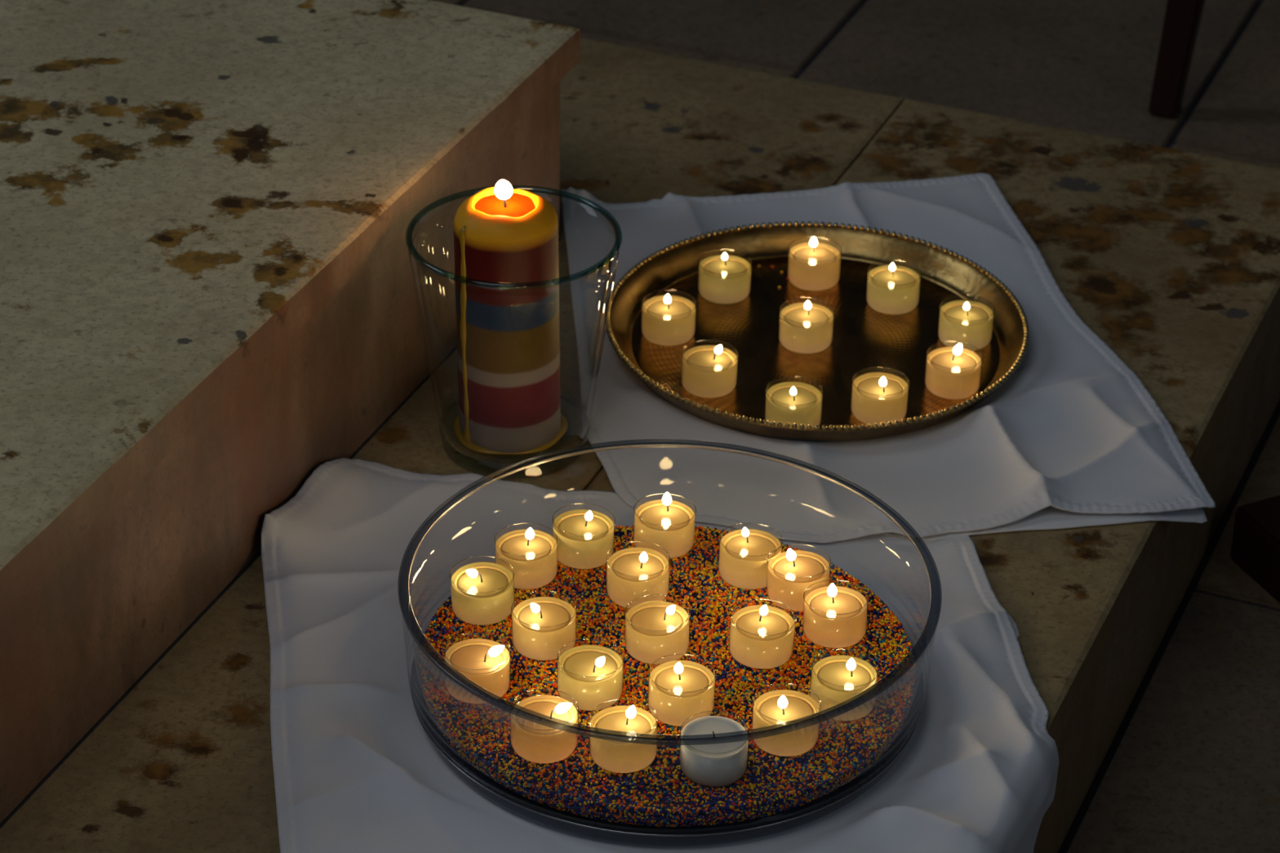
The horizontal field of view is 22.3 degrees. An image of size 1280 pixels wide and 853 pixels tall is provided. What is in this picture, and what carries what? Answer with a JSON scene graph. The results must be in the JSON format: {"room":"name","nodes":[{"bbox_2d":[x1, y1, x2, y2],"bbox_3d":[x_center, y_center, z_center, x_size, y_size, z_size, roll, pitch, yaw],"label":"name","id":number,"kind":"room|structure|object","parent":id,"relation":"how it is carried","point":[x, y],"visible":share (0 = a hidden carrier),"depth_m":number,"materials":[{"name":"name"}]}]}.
{"room":"church","nodes":[
{"label":"church","id":0,"kind":"room"},
{"bbox_2d":[431,0,1279,852],"bbox_3d":[0.619,-0.150,2.776,3.300,0.030,4.431,13,33,19],"label":"floor","id":1,"kind":"structure","parent":0,"point":[1195,768],"depth_m":3.00,"materials":[{"name":"stone"}]},
{"bbox_2d":[0,37,1279,852],"bbox_3d":[-0.206,0.080,2.189,1.050,0.159,1.347,13,33,19],"label":"stone step","id":2,"kind":"structure","parent":1,"relation":"on","point":[1171,257],"depth_m":2.29,"materials":[{"name":"beige stone"}]},
{"bbox_2d":[0,0,580,828],"bbox_3d":[-0.759,-0.081,2.126,1.102,0.167,1.074,13,33,19],"label":"stone step","id":3,"kind":"structure","parent":2,"relation":"on","point":[208,301],"depth_m":2.06,"materials":[{"name":"beige stone"}]},
{"bbox_2d":[405,185,622,479],"bbox_3d":[-0.082,-0.057,2.114,0.138,0.157,0.138,-5,32,-11],"label":"glass candle holder","id":4,"kind":"object","parent":2,"relation":"on","point":[605,266],"visible":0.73,"depth_m":2.10,"materials":[{"name":"clear glass"}]},
{"bbox_2d":[453,179,568,454],"bbox_3d":[-0.086,-0.078,2.102,0.076,0.184,0.069,0,31,0],"label":"pillar candle","id":5,"kind":"object","parent":4,"relation":"in","point":[508,339],"visible":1,"depth_m":2.08,"materials":[{"name":"wax"}]},
{"bbox_2d":[261,457,1059,852],"bbox_3d":[0.004,0.178,1.932,0.481,0.112,0.475,1,31,0],"label":"linen cloth","id":6,"kind":"object","parent":2,"relation":"on","point":[357,770],"visible":0.56,"depth_m":1.89,"materials":[{"name":"white fabric"}]},
{"bbox_2d":[397,439,942,847],"bbox_3d":[0.017,0.123,1.889,0.312,0.081,0.312,12,33,18],"label":"glass dish","id":7,"kind":"object","parent":6,"relation":"on","point":[437,671],"visible":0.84,"depth_m":1.80,"materials":[{"name":"clear glass"}]},
{"bbox_2d":[418,524,915,827],"bbox_3d":[0.016,0.141,1.899,0.290,0.016,0.290,1,31,0],"label":"beads","id":8,"kind":"object","parent":7,"relation":"in","point":[657,795],"visible":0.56,"depth_m":1.86},
{"bbox_2d":[444,631,511,703],"bbox_3d":[-0.093,0.137,1.861,0.038,0.031,0.038,2,30,0],"label":"tealight","id":9,"kind":"object","parent":8,"relation":"on","point":[484,664],"visible":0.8,"depth_m":1.85,"materials":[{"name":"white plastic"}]},
{"bbox_2d":[444,648,511,696],"bbox_3d":[-0.093,0.140,1.863,0.038,0.025,0.038,2,30,0],"label":"plastic cup","id":10,"kind":"object","parent":9,"relation":"on","point":[488,670],"depth_m":1.85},
{"bbox_2d":[449,556,515,625],"bbox_3d":[-0.094,0.098,1.930,0.039,0.029,0.039,-3,31,-8],"label":"tealight","id":11,"kind":"object","parent":8,"relation":"on","point":[482,593],"visible":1,"depth_m":1.92,"materials":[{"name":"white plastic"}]},
{"bbox_2d":[494,522,557,589],"bbox_3d":[-0.069,0.076,1.962,0.038,0.032,0.038,0,30,0],"label":"tealight","id":12,"kind":"object","parent":8,"relation":"on","point":[531,553],"visible":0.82,"depth_m":1.95,"materials":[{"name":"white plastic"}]},
{"bbox_2d":[510,688,578,764],"bbox_3d":[-0.053,0.166,1.814,0.038,0.031,0.038,1,32,0],"label":"tealight","id":13,"kind":"object","parent":8,"relation":"on","point":[534,742],"visible":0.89,"depth_m":1.81,"materials":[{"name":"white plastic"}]},
{"bbox_2d":[511,590,577,661],"bbox_3d":[-0.056,0.115,1.899,0.038,0.030,0.038,1,31,0],"label":"tealight","id":14,"kind":"object","parent":8,"relation":"on","point":[544,628],"visible":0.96,"depth_m":1.89,"materials":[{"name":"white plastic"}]},
{"bbox_2d":[551,502,614,568],"bbox_3d":[-0.035,0.066,1.983,0.039,0.031,0.039,11,32,15],"label":"tealight","id":15,"kind":"object","parent":8,"relation":"on","point":[585,537],"visible":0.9,"depth_m":1.98,"materials":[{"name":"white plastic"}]},
{"bbox_2d":[556,638,624,711],"bbox_3d":[-0.028,0.141,1.858,0.038,0.031,0.038,2,31,0],"label":"tealight","id":16,"kind":"object","parent":8,"relation":"on","point":[593,675],"visible":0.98,"depth_m":1.85,"materials":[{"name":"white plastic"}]},
{"bbox_2d":[588,698,657,773],"bbox_3d":[-0.009,0.170,1.807,0.039,0.033,0.039,-5,32,-11],"label":"tealight","id":17,"kind":"object","parent":8,"relation":"on","point":[616,754],"visible":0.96,"depth_m":1.80,"materials":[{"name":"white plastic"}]},
{"bbox_2d":[589,733,657,773],"bbox_3d":[-0.009,0.173,1.809,0.038,0.025,0.038,0,30,1],"label":"plastic cup","id":18,"kind":"object","parent":17,"relation":"on","point":[616,754],"depth_m":1.80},
{"bbox_2d":[605,541,670,608],"bbox_3d":[-0.001,0.088,1.946,0.038,0.032,0.038,1,31,0],"label":"tealight","id":19,"kind":"object","parent":8,"relation":"on","point":[633,574],"visible":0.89,"depth_m":1.94,"materials":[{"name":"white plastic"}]},
{"bbox_2d":[605,558,670,603],"bbox_3d":[-0.001,0.090,1.948,0.038,0.025,0.038,1,31,0],"label":"plastic cup","id":20,"kind":"object","parent":19,"relation":"on","point":[628,580],"depth_m":1.94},
{"bbox_2d":[623,594,689,664],"bbox_3d":[0.010,0.118,1.898,0.038,0.030,0.038,0,31,1],"label":"tealight","id":21,"kind":"object","parent":8,"relation":"on","point":[654,630],"visible":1,"depth_m":1.89,"materials":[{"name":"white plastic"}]},
{"bbox_2d":[633,492,696,558],"bbox_3d":[0.015,0.059,1.993,0.038,0.033,0.038,2,30,0],"label":"tealight","id":22,"kind":"object","parent":8,"relation":"on","point":[667,523],"visible":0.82,"depth_m":1.99,"materials":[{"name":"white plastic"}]},
{"bbox_2d":[647,653,715,726],"bbox_3d":[0.024,0.148,1.846,0.038,0.032,0.038,2,30,0],"label":"tealight","id":23,"kind":"object","parent":8,"relation":"on","point":[678,691],"visible":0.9,"depth_m":1.84,"materials":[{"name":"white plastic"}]},
{"bbox_2d":[679,711,748,787],"bbox_3d":[0.041,0.179,1.800,0.038,0.026,0.038,1,33,0],"label":"tealight","id":24,"kind":"object","parent":8,"relation":"on","point":[719,762],"visible":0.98,"depth_m":1.79,"materials":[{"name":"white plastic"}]},
{"bbox_2d":[718,522,782,590],"bbox_3d":[0.067,0.077,1.967,0.038,0.031,0.038,2,30,-1],"label":"tealight","id":25,"kind":"object","parent":8,"relation":"on","point":[744,554],"visible":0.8,"depth_m":1.96,"materials":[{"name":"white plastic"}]},
{"bbox_2d":[728,598,795,670],"bbox_3d":[0.071,0.119,1.896,0.038,0.031,0.038,2,31,-1],"label":"tealight","id":26,"kind":"object","parent":8,"relation":"on","point":[761,636],"visible":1,"depth_m":1.89,"materials":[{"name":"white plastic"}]},
{"bbox_2d":[751,683,820,757],"bbox_3d":[0.082,0.163,1.823,0.038,0.033,0.038,2,29,0],"label":"tealight","id":27,"kind":"object","parent":8,"relation":"on","point":[774,708],"visible":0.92,"depth_m":1.82,"materials":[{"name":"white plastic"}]},
{"bbox_2d":[766,543,831,611],"bbox_3d":[0.095,0.088,1.947,0.038,0.032,0.038,0,30,0],"label":"tealight","id":28,"kind":"object","parent":8,"relation":"on","point":[789,575],"visible":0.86,"depth_m":1.94,"materials":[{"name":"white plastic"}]},
{"bbox_2d":[802,579,868,648],"bbox_3d":[0.115,0.108,1.915,0.038,0.034,0.039,-5,31,-10],"label":"tealight","id":29,"kind":"object","parent":8,"relation":"on","point":[834,616],"visible":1,"depth_m":1.91,"materials":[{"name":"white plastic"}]},
{"bbox_2d":[808,648,879,720],"bbox_3d":[0.117,0.146,1.853,0.039,0.033,0.039,10,32,15],"label":"tealight","id":30,"kind":"object","parent":8,"relation":"on","point":[834,679],"visible":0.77,"depth_m":1.85,"materials":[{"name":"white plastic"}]},
{"bbox_2d":[561,173,1215,543],"bbox_3d":[0.136,-0.063,2.270,0.389,0.032,0.518,-5,32,-10],"label":"linen cloth","id":31,"kind":"object","parent":2,"relation":"on","point":[1073,438],"visible":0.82,"depth_m":2.15,"materials":[{"name":"white fabric"}]},
{"bbox_2d":[604,221,1029,441],"bbox_3d":[0.122,-0.067,2.261,0.295,0.021,0.294,11,32,16],"label":"brass tray","id":32,"kind":"object","parent":31,"relation":"on","point":[864,338],"visible":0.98,"depth_m":2.28,"materials":[{"name":"gold metal"}]},
{"bbox_2d":[640,290,696,346],"bbox_3d":[0.020,-0.078,2.264,0.038,0.031,0.038,1,31,0],"label":"tealight","id":33,"kind":"object","parent":32,"relation":"on","point":[667,320],"visible":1,"depth_m":2.26,"materials":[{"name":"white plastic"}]},
{"bbox_2d":[681,339,738,398],"bbox_3d":[0.047,-0.041,2.204,0.038,0.031,0.038,1,31,0],"label":"tealight","id":34,"kind":"object","parent":32,"relation":"on","point":[708,371],"visible":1,"depth_m":2.20,"materials":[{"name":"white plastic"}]},
{"bbox_2d":[697,248,752,304],"bbox_3d":[0.060,-0.108,2.317,0.038,0.030,0.038,1,31,0],"label":"tealight","id":35,"kind":"object","parent":32,"relation":"on","point":[724,278],"visible":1,"depth_m":2.31,"materials":[{"name":"beige wax"}]},
{"bbox_2d":[697,268,751,304],"bbox_3d":[0.060,-0.106,2.319,0.038,0.025,0.038,1,31,0],"label":"plastic cup","id":36,"kind":"object","parent":35,"relation":"on","point":[719,286],"depth_m":2.31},
{"bbox_2d":[764,375,823,428],"bbox_3d":[0.102,-0.015,2.163,0.038,0.030,0.038,1,31,0],"label":"tealight","id":37,"kind":"object","parent":32,"relation":"on","point":[798,403],"visible":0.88,"depth_m":2.16,"materials":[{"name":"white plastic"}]},
{"bbox_2d":[764,387,822,425],"bbox_3d":[0.102,-0.013,2.165,0.038,0.025,0.038,1,31,0],"label":"plastic cup","id":38,"kind":"object","parent":37,"relation":"on","point":[797,406],"depth_m":2.16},
{"bbox_2d":[777,298,834,354],"bbox_3d":[0.116,-0.072,2.258,0.038,0.031,0.038,1,31,0],"label":"tealight","id":39,"kind":"object","parent":32,"relation":"on","point":[806,327],"visible":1,"depth_m":2.25,"materials":[{"name":"beige wax"}]},
{"bbox_2d":[787,236,841,290],"bbox_3d":[0.126,-0.119,2.336,0.038,0.032,0.038,1,31,0],"label":"tealight","id":40,"kind":"object","parent":32,"relation":"on","point":[813,265],"visible":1,"depth_m":2.33,"materials":[{"name":"beige wax"}]},
{"bbox_2d":[850,367,909,426],"bbox_3d":[0.161,-0.022,2.176,0.038,0.031,0.038,1,31,0],"label":"tealight","id":41,"kind":"object","parent":32,"relation":"on","point":[877,397],"visible":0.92,"depth_m":2.17,"materials":[{"name":"beige wax"}]},
{"bbox_2d":[850,377,909,418],"bbox_3d":[0.161,-0.019,2.178,0.038,0.025,0.038,1,31,0],"label":"plastic cup","id":42,"kind":"object","parent":41,"relation":"on","point":[871,397],"depth_m":2.17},
{"bbox_2d":[866,259,920,315],"bbox_3d":[0.180,-0.101,2.308,0.038,0.030,0.038,1,31,0],"label":"tealight","id":43,"kind":"object","parent":32,"relation":"on","point":[892,289],"visible":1,"depth_m":2.30,"materials":[{"name":"beige wax"}]},
{"bbox_2d":[924,343,982,399],"bbox_3d":[0.213,-0.041,2.208,0.038,0.033,0.038,1,31,0],"label":"tealight","id":44,"kind":"object","parent":32,"relation":"on","point":[950,372],"visible":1,"depth_m":2.20,"materials":[{"name":"beige wax"}]},
{"bbox_2d":[937,294,995,351],"bbox_3d":[0.228,-0.074,2.266,0.038,0.030,0.038,1,31,0],"label":"tealight","id":45,"kind":"object","parent":32,"relation":"on","point":[967,323],"visible":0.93,"depth_m":2.26,"materials":[{"name":"beige wax"}]},
{"bbox_2d":[1147,0,1205,119],"bbox_3d":[0.768,-0.757,2.821,0.460,0.970,0.492,13,33,19],"label":"furniture leg","id":46,"kind":"object","parent":1,"relation":"on","point":[1182,20],"visible":1,"depth_m":2.93,"materials":[{"name":"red wood"}]},
{"bbox_2d":[1230,495,1279,600],"bbox_3d":[0.646,0.078,2.174,0.300,0.200,0.423,-12,34,-21],"label":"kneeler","id":47,"kind":"object","parent":1,"relation":"on","point":[1255,542],"visible":1,"depth_m":2.30,"materials":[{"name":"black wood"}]}
]}

